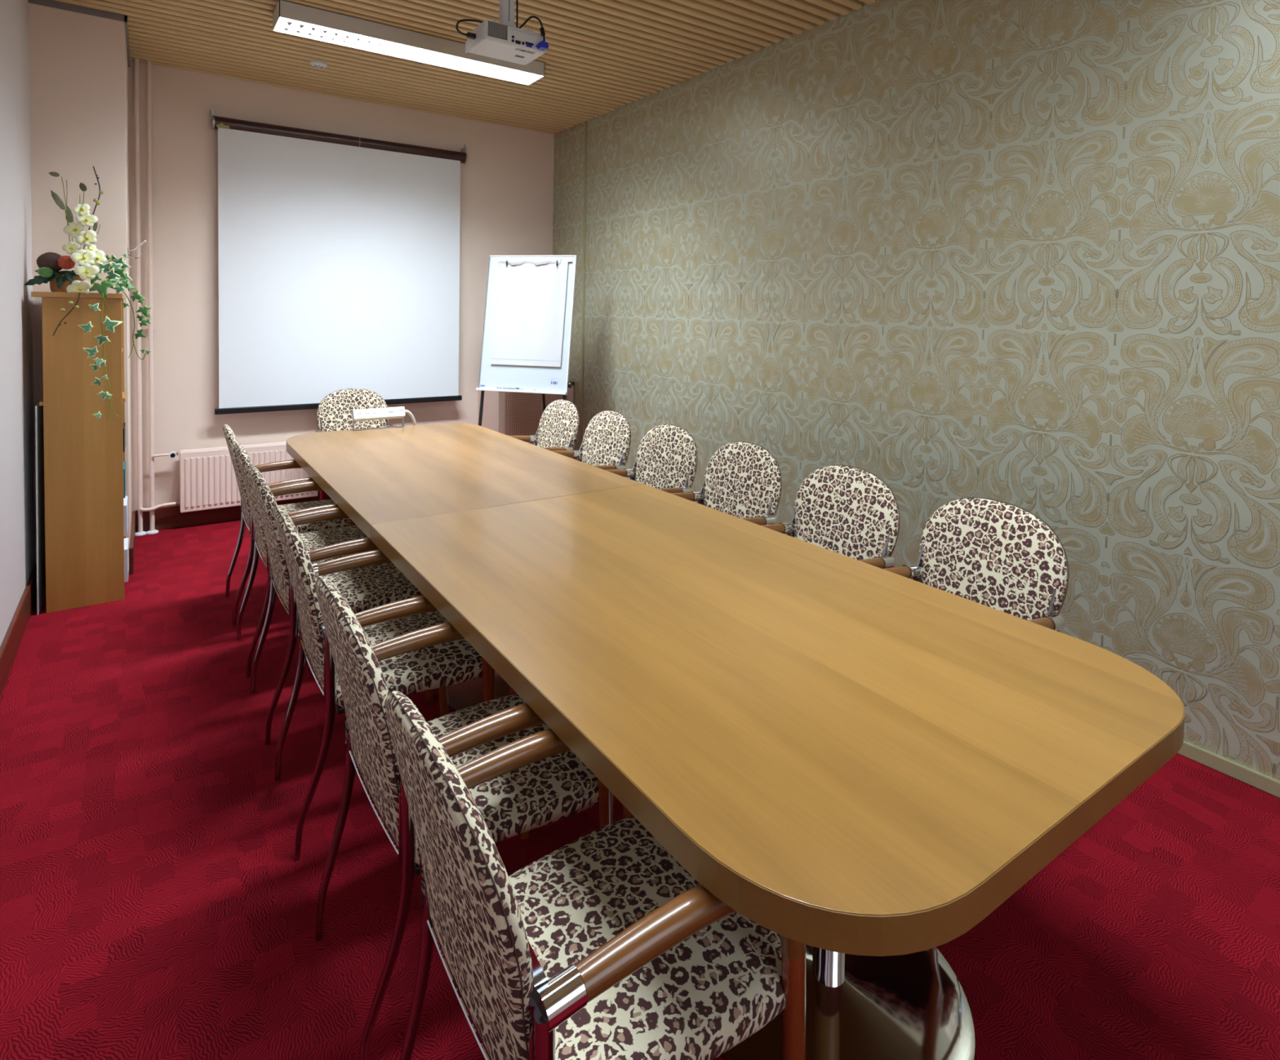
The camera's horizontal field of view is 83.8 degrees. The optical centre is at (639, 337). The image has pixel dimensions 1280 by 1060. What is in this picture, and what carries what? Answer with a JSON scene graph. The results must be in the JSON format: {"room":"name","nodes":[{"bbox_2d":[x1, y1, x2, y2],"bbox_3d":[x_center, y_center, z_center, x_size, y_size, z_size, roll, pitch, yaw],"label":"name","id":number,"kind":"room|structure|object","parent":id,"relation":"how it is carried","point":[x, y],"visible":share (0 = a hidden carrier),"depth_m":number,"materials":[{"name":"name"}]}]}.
{"room":"conference room","nodes":[
{"label":"conference room","id":0,"kind":"room"},
{"bbox_2d":[0,0,36,646],"bbox_3d":[-1.705,-0.143,1.515,0.100,3.170,7.040,0,3,-35],"label":"wall","id":1,"kind":"structure","parent":0,"point":[18,557],"depth_m":3.23,"materials":[{"name":"paint"}]},
{"bbox_2d":[0,562,36,697],"bbox_3d":[-1.430,1.384,1.240,0.018,0.150,6.150,0,3,-35],"label":"baseboard","id":2,"kind":"structure","parent":1,"relation":"attached to","point":[10,646],"depth_m":3.10,"materials":[{"name":"brown wood"}]},
{"bbox_2d":[28,3,132,555],"bbox_3d":[-3.253,-0.225,4.194,0.400,3.077,0.870,0,3,-35],"label":"wall pillar","id":3,"kind":"structure","parent":0,"point":[78,66],"depth_m":3.80,"materials":[{"name":"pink paint"}]},
{"bbox_2d":[27,0,128,22],"bbox_3d":[-2.969,-1.749,3.778,0.415,0.050,0.012,0,3,-35],"label":"trim","id":4,"kind":"structure","parent":3,"relation":"attached to","point":[51,3],"depth_m":3.78,"materials":[{"name":"brown wood"}]},
{"bbox_2d":[128,547,133,575],"bbox_3d":[-3.012,1.256,3.895,0.400,0.150,0.018,0,3,-35],"label":"baseboard","id":5,"kind":"structure","parent":3,"relation":"attached to","point":[131,549],"depth_m":4.00,"materials":[{"name":"brown wood"}]},
{"bbox_2d":[127,240,146,258],"bbox_3d":[-2.884,-0.508,4.089,0.092,0.110,0.040,0,3,-35],"label":"coat hook","id":6,"kind":"object","parent":3,"relation":"attached to","point":[144,241],"visible":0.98,"depth_m":4.08,"materials":[{"name":"silver metal"}]},
{"bbox_2d":[128,60,554,511],"bbox_3d":[-2.257,-0.302,5.470,3.690,3.170,0.100,0,3,-35],"label":"wall","id":7,"kind":"structure","parent":0,"point":[507,175],"depth_m":4.93,"materials":[{"name":"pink paint"}]},
{"bbox_2d":[124,14,130,66],"bbox_3d":[-3.053,-1.768,4.248,0.012,0.070,0.882,0,3,-35],"label":"trim","id":8,"kind":"structure","parent":7,"relation":"attached to","point":[125,22],"depth_m":4.19,"materials":[{"name":"brown wood"}]},
{"bbox_2d":[128,511,135,571],"bbox_3d":[-3.102,1.236,4.361,0.018,0.150,0.852,0,3,-35],"label":"baseboard","id":9,"kind":"structure","parent":7,"relation":"attached to","point":[132,538],"depth_m":4.31,"materials":[{"name":"brown wood"}]},
{"bbox_2d":[133,57,180,536],"bbox_3d":[-3.187,-0.254,4.696,0.257,3.100,0.114,0,2,-23],"label":"pipes","id":10,"kind":"object","parent":7,"relation":"attached to","point":[172,455],"visible":0.98,"depth_m":4.66,"materials":[{"name":"beige metal"}]},
{"bbox_2d":[135,490,330,533],"bbox_3d":[-2.408,1.211,5.370,2.272,0.150,0.018,0,3,-35],"label":"baseboard","id":11,"kind":"structure","parent":7,"relation":"attached to","point":[171,517],"depth_m":4.90,"materials":[{"name":"brown wood"}]},
{"bbox_2d":[179,441,317,512],"bbox_3d":[-2.754,0.964,5.056,0.855,0.414,0.118,0,3,-35],"label":"radiator","id":12,"kind":"object","parent":7,"relation":"attached to","point":[207,477],"visible":0.69,"depth_m":4.90,"materials":[{"name":"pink metal"}]},
{"bbox_2d":[180,441,286,452],"bbox_3d":[-2.741,0.760,5.036,0.845,0.004,0.060,0,3,-35],"label":"grille","id":13,"kind":"object","parent":12,"relation":"attached to","point":[274,445],"depth_m":5.00,"materials":[{"name":"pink metal"}]},
{"bbox_2d":[210,104,467,414],"bbox_3d":[-2.185,-0.532,5.376,1.789,2.100,0.116,0,3,-35],"label":"projection screen","id":14,"kind":"object","parent":7,"relation":"attached to","point":[339,255],"visible":1,"depth_m":5.26,"materials":[{"name":"white fabric"}]},
{"bbox_2d":[53,0,875,134],"bbox_3d":[-0.200,-1.747,2.476,3.690,0.183,7.240,0,3,-35],"label":"ceiling","id":15,"kind":"structure","parent":0,"point":[601,56],"depth_m":4.25,"materials":[{"name":"brown wood"}]},
{"bbox_2d":[310,60,327,68],"bbox_3d":[-2.068,-1.756,4.590,0.104,0.024,0.104,0,3,-35],"label":"smoke detector","id":16,"kind":"object","parent":15,"relation":"attached to","point":[317,64],"visible":1,"depth_m":4.56,"materials":[{"name":"white plastic"}]},
{"bbox_2d":[272,0,544,84],"bbox_3d":[-1.286,-1.694,4.161,1.507,0.088,0.232,0,3,-35],"label":"ceiling lamp","id":17,"kind":"object","parent":15,"relation":"attached to","point":[291,18],"visible":1,"depth_m":4.04,"materials":[{"name":"white metal"}]},
{"bbox_2d":[455,0,548,65],"bbox_3d":[-0.610,-1.476,3.085,0.372,0.459,0.275,0,3,-35],"label":"projector","id":18,"kind":"object","parent":15,"relation":"attached to","point":[503,41],"visible":1,"depth_m":3.08,"materials":[{"name":"white plastic"}]},
{"bbox_2d":[0,519,1279,1059],"bbox_3d":[-0.257,1.479,2.598,3.690,0.100,7.240,0,3,-35],"label":"floor","id":19,"kind":"structure","parent":0,"point":[156,904],"depth_m":1.88,"materials":[{"name":"red carpet"}]},
{"bbox_2d":[35,403,45,615],"bbox_3d":[-3.009,0.832,3.583,0.008,1.020,0.320,0,3,-35],"label":"glass pane","id":20,"kind":"object","parent":19,"relation":"on","point":[39,429],"visible":0.79,"depth_m":3.53,"materials":[{"name":"black glass"}]},
{"bbox_2d":[31,291,126,613],"bbox_3d":[-2.879,0.554,3.692,0.359,1.571,0.399,0,3,-35],"label":"bookcase","id":21,"kind":"object","parent":19,"relation":"on","point":[84,455],"visible":0.91,"depth_m":3.54,"materials":[{"name":"brown wood"}]},
{"bbox_2d":[24,166,151,420],"bbox_3d":[-2.757,-0.232,3.566,0.480,1.270,0.262,1,2,-7],"label":"flower arrangement","id":22,"kind":"object","parent":21,"relation":"on","point":[51,264],"visible":1,"depth_m":3.56,"materials":[{"name":"plant"}]},
{"bbox_2d":[122,422,125,452],"bbox_3d":[-2.772,0.523,3.719,0.140,0.120,0.220,0,3,-35],"label":"box file","id":23,"kind":"object","parent":21,"relation":"on","point":[123,424],"visible":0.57,"depth_m":3.67,"materials":[{"name":"black plastic"}]},
{"bbox_2d":[123,461,125,497],"bbox_3d":[-2.776,0.748,3.728,0.140,0.150,0.220,0,3,-35],"label":"binder","id":24,"kind":"object","parent":21,"relation":"on","point":[124,462],"visible":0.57,"depth_m":3.68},
{"bbox_2d":[123,496,128,536],"bbox_3d":[-2.773,0.942,3.739,0.140,0.160,0.220,0,3,-35],"label":"stack","id":25,"kind":"object","parent":21,"relation":"on","point":[126,499],"visible":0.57,"depth_m":3.69,"materials":[{"name":"paper"}]},
{"bbox_2d":[124,537,128,582],"bbox_3d":[-2.776,1.177,3.749,0.140,0.170,0.220,0,3,-35],"label":"stack","id":26,"kind":"object","parent":21,"relation":"on","point":[126,540],"visible":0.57,"depth_m":3.70,"materials":[{"name":"paper"}]},
{"bbox_2d":[222,424,355,626],"bbox_3d":[-1.793,0.894,3.706,0.644,0.933,0.525,0,3,-34],"label":"armchair","id":27,"kind":"object","parent":19,"relation":"on","point":[246,516],"visible":0.43,"depth_m":3.55,"materials":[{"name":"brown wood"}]},
{"bbox_2d":[233,442,368,678],"bbox_3d":[-1.470,0.917,3.240,0.644,0.933,0.525,0,3,-35],"label":"armchair","id":28,"kind":"object","parent":19,"relation":"on","point":[314,540],"visible":0.44,"depth_m":3.19,"materials":[{"name":"fabric"}]},
{"bbox_2d":[248,466,434,745],"bbox_3d":[-1.165,0.940,2.798,0.644,0.933,0.525,-1,3,-35],"label":"armchair","id":29,"kind":"object","parent":19,"relation":"on","point":[366,588],"visible":0.6,"depth_m":2.65,"materials":[{"name":"fabric"}]},
{"bbox_2d":[315,388,395,500],"bbox_3d":[-1.914,0.846,4.917,0.525,0.933,0.644,0,3,-35],"label":"armchair","id":30,"kind":"object","parent":19,"relation":"on","point":[334,411],"visible":0.22,"depth_m":5.08,"materials":[{"name":"multicoloured fabric"}]},
{"bbox_2d":[272,504,495,862],"bbox_3d":[-0.807,0.966,2.280,0.644,0.933,0.525,0,3,-34],"label":"armchair","id":31,"kind":"object","parent":19,"relation":"on","point":[439,666],"visible":0.66,"depth_m":2.12,"materials":[{"name":"multicoloured fabric"}]},
{"bbox_2d":[315,577,614,1059],"bbox_3d":[-0.414,0.994,1.713,0.644,0.933,0.525,-1,3,-35],"label":"armchair","id":32,"kind":"object","parent":19,"relation":"on","point":[546,791],"visible":0.66,"depth_m":1.55,"materials":[{"name":"brown fabric"}]},
{"bbox_2d":[475,255,577,426],"bbox_3d":[-0.809,0.346,5.430,0.732,1.935,0.660,2,2,15],"label":"flip chart","id":33,"kind":"object","parent":19,"relation":"on","point":[526,343],"visible":0.95,"depth_m":5.28,"materials":[{"name":"paper"}]},
{"bbox_2d":[475,387,567,395],"bbox_3d":[-0.872,0.393,5.239,0.712,0.023,0.040,2,2,15],"label":"tray","id":34,"kind":"object","parent":33,"relation":"on","point":[560,391],"depth_m":5.21,"materials":[{"name":"white metal"}]},
{"bbox_2d":[478,381,574,444],"bbox_3d":[-0.972,0.827,6.082,0.685,0.915,0.437,0,3,-35],"label":"radiator cover","id":35,"kind":"object","parent":19,"relation":"on","point":[507,413],"visible":0.22,"depth_m":5.83,"materials":[{"name":"paint"}]},
{"bbox_2d":[509,399,579,458],"bbox_3d":[-0.755,0.880,4.566,0.644,0.933,0.525,-1,3,-36],"label":"armchair","id":36,"kind":"object","parent":19,"relation":"on","point":[557,429],"visible":0.3,"depth_m":4.67,"materials":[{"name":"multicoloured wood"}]},
{"bbox_2d":[552,410,631,470],"bbox_3d":[-0.420,0.904,4.081,0.644,0.933,0.525,0,3,-35],"label":"armchair","id":37,"kind":"object","parent":19,"relation":"on","point":[606,440],"visible":0.24,"depth_m":4.18,"materials":[{"name":"multicoloured fabric"}]},
{"bbox_2d":[384,691,805,1059],"bbox_3d":[-0.081,1.018,1.230,0.644,0.933,0.525,0,3,-35],"label":"armchair","id":38,"kind":"object","parent":19,"relation":"on","point":[603,946],"visible":0.82,"depth_m":1.10,"materials":[{"name":"fabric"}]},
{"bbox_2d":[605,424,697,493],"bbox_3d":[-0.082,0.929,3.593,0.644,0.933,0.525,-1,3,-36],"label":"armchair","id":39,"kind":"object","parent":19,"relation":"on","point":[666,460],"visible":0.27,"depth_m":3.70,"materials":[{"name":"multicoloured fabric"}]},
{"bbox_2d":[671,441,781,525],"bbox_3d":[0.242,0.952,3.124,0.644,0.933,0.525,0,3,-35],"label":"armchair","id":40,"kind":"object","parent":19,"relation":"on","point":[742,480],"visible":0.24,"depth_m":3.23,"materials":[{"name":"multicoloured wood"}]},
{"bbox_2d":[286,406,1185,1059],"bbox_3d":[-0.486,0.974,2.953,1.235,0.874,4.295,0,3,-35],"label":"conference table","id":41,"kind":"object","parent":19,"relation":"on","point":[863,762],"depth_m":1.53,"materials":[{"name":"brown wood"}]},
{"bbox_2d":[356,411,362,416],"bbox_3d":[-1.776,0.482,4.515,0.035,0.032,0.016,0,3,-35],"label":"socket","id":42,"kind":"object","parent":41,"relation":"attached to","point":[358,413],"depth_m":4.52,"materials":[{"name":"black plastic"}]},
{"bbox_2d":[364,410,369,416],"bbox_3d":[-1.737,0.482,4.542,0.035,0.032,0.016,0,3,-35],"label":"socket","id":43,"kind":"object","parent":41,"relation":"attached to","point":[366,413],"depth_m":4.54,"materials":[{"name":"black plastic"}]},
{"bbox_2d":[372,410,377,415],"bbox_3d":[-1.698,0.481,4.569,0.035,0.032,0.016,0,3,-35],"label":"socket","id":44,"kind":"object","parent":41,"relation":"attached to","point":[374,412],"depth_m":4.57,"materials":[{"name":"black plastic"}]},
{"bbox_2d":[761,465,899,568],"bbox_3d":[0.576,0.977,2.641,0.644,0.933,0.525,-1,3,-35],"label":"armchair","id":45,"kind":"object","parent":19,"relation":"on","point":[844,510],"visible":0.24,"depth_m":2.74,"materials":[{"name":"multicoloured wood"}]},
{"bbox_2d":[883,497,1068,631],"bbox_3d":[0.901,1.000,2.171,0.644,0.933,0.525,0,3,-33],"label":"armchair","id":46,"kind":"object","parent":19,"relation":"on","point":[998,556],"visible":0.27,"depth_m":2.26,"materials":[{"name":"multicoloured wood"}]},
{"bbox_2d":[552,0,1279,781],"bbox_3d":[1.248,-0.167,3.556,0.102,3.170,7.040,0,3,-35],"label":"wall","id":47,"kind":"structure","parent":0,"point":[1024,254],"depth_m":3.03,"materials":[{"name":"paper"}]},
{"bbox_2d":[579,120,586,448],"bbox_3d":[-0.474,-0.272,5.949,0.012,3.035,0.030,0,3,-35],"label":"trim","id":48,"kind":"structure","parent":47,"relation":"attached to","point":[585,122],"depth_m":5.93,"materials":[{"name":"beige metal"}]},
{"bbox_2d":[1177,740,1279,798],"bbox_3d":[1.301,1.401,3.397,0.016,0.052,6.590,0,3,-35],"label":"baseboard","id":49,"kind":"structure","parent":47,"relation":"attached to","point":[1255,779],"depth_m":2.39,"materials":[{"name":"beige wood"}]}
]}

